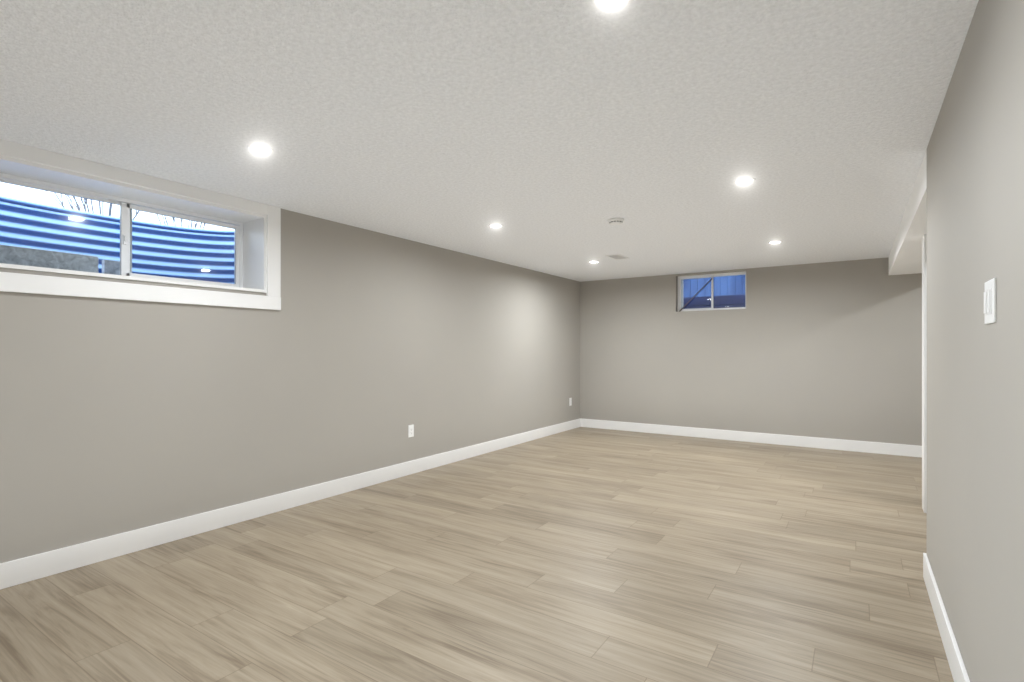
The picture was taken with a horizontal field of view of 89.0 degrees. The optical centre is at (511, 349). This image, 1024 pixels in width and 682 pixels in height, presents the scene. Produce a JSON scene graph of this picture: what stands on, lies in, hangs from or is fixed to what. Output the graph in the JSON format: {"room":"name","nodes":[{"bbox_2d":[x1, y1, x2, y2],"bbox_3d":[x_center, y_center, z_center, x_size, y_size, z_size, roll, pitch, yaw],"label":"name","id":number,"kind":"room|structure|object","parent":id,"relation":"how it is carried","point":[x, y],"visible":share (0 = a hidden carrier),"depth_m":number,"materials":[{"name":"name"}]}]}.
{"room":"empty finished basement","nodes":[
{"label":"empty finished basement","id":0,"kind":"room"},
{"bbox_2d":[0,172,579,562],"bbox_3d":[-1.519,0.073,4.395,0.380,2.200,9.460,0,0,33],"label":"wall","id":1,"kind":"structure","parent":0,"point":[361,350],"depth_m":3.77,"materials":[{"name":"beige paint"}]},
{"bbox_2d":[0,173,242,286],"bbox_3d":[-2.397,-0.677,3.249,0.088,0.510,1.440,0,0,33],"label":"window","id":2,"kind":"structure","parent":1,"relation":"in","point":[127,206],"depth_m":3.23,"materials":[{"name":"glass"}]},
{"bbox_2d":[0,155,266,292],"bbox_3d":[-2.258,-0.677,3.158,0.270,0.550,1.480,0,0,33],"label":"jamb","id":3,"kind":"structure","parent":1,"relation":"attached to","point":[254,252],"depth_m":3.22,"materials":[{"name":"white wood"}]},
{"bbox_2d":[0,139,280,309],"bbox_3d":[-2.145,-0.655,3.083,0.022,0.743,1.680,0,0,33],"label":"window trim","id":4,"kind":"structure","parent":1,"relation":"in","point":[36,284],"depth_m":3.06,"materials":[{"name":"white wood"}]},
{"bbox_2d":[0,419,579,589],"bbox_3d":[-1.404,1.111,4.212,0.015,0.125,8.880,0,0,33],"label":"baseboard","id":5,"kind":"structure","parent":1,"relation":"attached to","point":[32,568],"depth_m":3.42,"materials":[{"name":"white wood"}]},
{"bbox_2d":[408,424,413,437],"bbox_3d":[-0.949,0.768,4.906,0.008,0.115,0.070,0,0,33],"label":"outlet","id":6,"kind":"object","parent":1,"relation":"attached to","point":[410,432],"visible":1,"depth_m":4.90,"materials":[{"name":"white plastic"}]},
{"bbox_2d":[0,427,953,681],"bbox_3d":[0.984,1.233,2.742,6.380,0.120,9.460,0,0,33],"label":"floor","id":7,"kind":"structure","parent":0,"point":[583,554],"depth_m":2.61,"materials":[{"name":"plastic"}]},
{"bbox_2d":[0,0,978,281],"bbox_3d":[0.984,-1.102,2.742,6.380,0.150,9.460,0,0,33],"label":"ceiling","id":8,"kind":"structure","parent":0,"point":[552,136],"depth_m":2.26,"materials":[{"name":"white paint"}]},
{"bbox_2d":[247,144,273,154],"bbox_3d":[-1.290,-1.024,2.674,0.128,0.006,0.128,0,0,33],"label":"recessed light","id":9,"kind":"object","parent":8,"relation":"in","point":[259,149],"visible":1,"depth_m":2.67,"materials":[{"name":"white plastic"}]},
{"bbox_2d":[488,224,502,227],"bbox_3d":[-0.135,-1.024,4.332,0.128,0.006,0.128,0,0,33],"label":"recessed light","id":10,"kind":"object","parent":8,"relation":"in","point":[495,225],"visible":1,"depth_m":4.31,"materials":[{"name":"white plastic"}]},
{"bbox_2d":[591,0,632,10],"bbox_3d":[0.293,-1.024,1.514,0.128,0.006,0.128,0,0,33],"label":"recessed light","id":11,"kind":"object","parent":8,"relation":"in","point":[609,5],"visible":1,"depth_m":1.55,"materials":[{"name":"white plastic"}]},
{"bbox_2d":[607,218,623,224],"bbox_3d":[0.823,-1.009,4.130,0.132,0.036,0.132,0,0,33],"label":"smoke detector","id":12,"kind":"object","parent":8,"relation":"attached to","point":[616,220],"visible":0.98,"depth_m":4.09,"materials":[{"name":"white plastic"}]},
{"bbox_2d":[605,254,628,259],"bbox_3d":[1.168,-1.022,5.778,0.160,0.009,0.310,0,0,33],"label":"ceiling vent","id":13,"kind":"object","parent":8,"relation":"in","point":[616,256],"visible":0.96,"depth_m":5.74,"materials":[{"name":"white plastic"}]},
{"bbox_2d":[733,177,755,184],"bbox_3d":[1.415,-1.024,3.176,0.128,0.006,0.128,0,0,33],"label":"recessed light","id":14,"kind":"object","parent":8,"relation":"in","point":[743,181],"visible":1,"depth_m":3.17,"materials":[{"name":"white plastic"}]},
{"bbox_2d":[768,241,782,243],"bbox_3d":[2.522,-1.024,4.997,0.128,0.006,0.128,0,0,33],"label":"recessed light","id":15,"kind":"object","parent":8,"relation":"in","point":[774,242],"visible":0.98,"depth_m":5.00,"materials":[{"name":"white plastic"}]},
{"bbox_2d":[889,149,926,274],"bbox_3d":[3.425,-0.927,4.078,0.620,0.200,3.780,0,0,33],"label":"beam","id":16,"kind":"structure","parent":8,"relation":"attached to","point":[905,256],"depth_m":3.85,"materials":[{"name":"white paint"}]},
{"bbox_2d":[580,257,921,445],"bbox_3d":[3.645,0.073,6.425,6.000,2.200,0.380,0,0,33],"label":"wall","id":17,"kind":"structure","parent":0,"point":[831,350],"depth_m":6.48,"materials":[{"name":"beige paint"}]},
{"bbox_2d":[678,271,745,310],"bbox_3d":[2.682,-0.762,6.989,0.890,0.490,0.080,0,0,33],"label":"window","id":18,"kind":"structure","parent":17,"relation":"in","point":[712,276],"depth_m":6.98,"materials":[{"name":"white plastic"}]},
{"bbox_2d":[680,278,711,310],"bbox_3d":[2.491,-0.734,7.077,0.608,0.015,0.015,-49,-25,23],"label":"stick","id":19,"kind":"object","parent":18,"relation":"attached to","point":[698,291],"visible":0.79,"depth_m":7.04,"materials":[{"name":"brown wood"}]},
{"bbox_2d":[580,418,921,456],"bbox_3d":[3.466,1.111,6.307,5.770,0.125,0.013,0,0,33],"label":"baseboard","id":20,"kind":"structure","parent":17,"relation":"attached to","point":[802,441],"depth_m":6.50,"materials":[{"name":"white wood"}]},
{"bbox_2d":[927,0,1023,681],"bbox_3d":[0.767,0.073,0.512,0.115,2.200,5.100,0,0,33],"label":"wall","id":21,"kind":"structure","parent":0,"point":[975,371],"depth_m":1.52,"materials":[{"name":"beige paint"}]},
{"bbox_2d":[923,553,969,681],"bbox_3d":[0.716,1.111,0.553,0.017,0.125,5.113,0,0,33],"label":"baseboard","id":22,"kind":"structure","parent":21,"relation":"attached to","point":[957,667],"depth_m":2.04,"materials":[{"name":"white wood"}]},
{"bbox_2d":[984,278,995,323],"bbox_3d":[1.271,-0.127,1.389,0.010,0.115,0.116,0,0,33],"label":"plate","id":23,"kind":"object","parent":21,"relation":"attached to","point":[990,302],"visible":1,"depth_m":1.36,"materials":[{"name":"white plastic"}]},
{"label":"outside","id":24,"kind":"structure","parent":0,"visible":0},
{"bbox_3d":[5.083,-0.392,8.783,7.800,0.730,3.260,0,0,33],"label":"ground","id":25,"kind":"structure","parent":24,"visible":0},
{"bbox_2d":[683,294,744,308],"bbox_3d":[3.299,-0.602,7.924,2.690,0.430,0.140,0,0,33],"label":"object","id":26,"kind":"object","parent":25,"relation":"attached to","point":[707,304],"depth_m":7.95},
{"bbox_2d":[683,275,744,297],"bbox_3d":[4.856,-1.667,9.858,5.756,1.820,0.085,0,0,33],"label":"boards","id":27,"kind":"object","parent":25,"relation":"on","point":[722,286],"depth_m":10.33,"materials":[{"name":"blue wood"}]},
{"bbox_3d":[-8.312,-0.682,7.157,14.000,0.500,18.000,0,0,33],"label":"ground","id":28,"kind":"structure","parent":24,"visible":0},
{"bbox_2d":[0,196,233,283],"bbox_3d":[-2.771,-0.553,3.496,0.718,0.852,2.096,0,0,33],"label":"window well","id":29,"kind":"object","parent":28,"relation":"in","point":[138,259],"depth_m":3.87,"materials":[{"name":"metal"}]},
{"bbox_3d":[-2.752,-0.264,3.484,0.670,0.235,2.000,0,0,33],"label":"gravel","id":30,"kind":"object","parent":29,"relation":"in","visible":0},
{"bbox_2d":[0,244,98,272],"bbox_3d":[-2.831,-0.481,2.895,0.045,0.195,0.870,0,0,33],"label":"board","id":31,"kind":"object","parent":30,"relation":"on","point":[32,260],"depth_m":3.04,"materials":[{"name":"grey concrete"}]},
{"bbox_2d":[102,260,119,274],"bbox_3d":[-2.571,-0.478,3.379,0.045,0.188,0.135,0,0,33],"label":"block","id":32,"kind":"object","parent":30,"relation":"on","point":[108,267],"depth_m":3.34,"materials":[{"name":"grey concrete"}]},
{"bbox_2d":[49,193,204,228],"bbox_3d":[-5.854,-2.286,8.193,2.404,2.708,2.916,0,0,33],"label":"branches","id":33,"kind":"object","parent":28,"relation":"on","point":[84,203],"depth_m":7.43,"materials":[{"name":"grey plant"}]},
{"bbox_3d":[3.792,0.173,3.269,1.875,2.000,0.115,0,0,33],"label":"wall","id":34,"kind":"structure","parent":0,"visible":0},
{"bbox_2d":[922,234,926,512],"bbox_3d":[3.001,0.173,3.791,0.021,2.000,0.139,0,0,33],"label":"trim","id":35,"kind":"structure","parent":34,"relation":"attached to","point":[924,372],"depth_m":3.74,"materials":[{"name":"white wood"}]}
]}

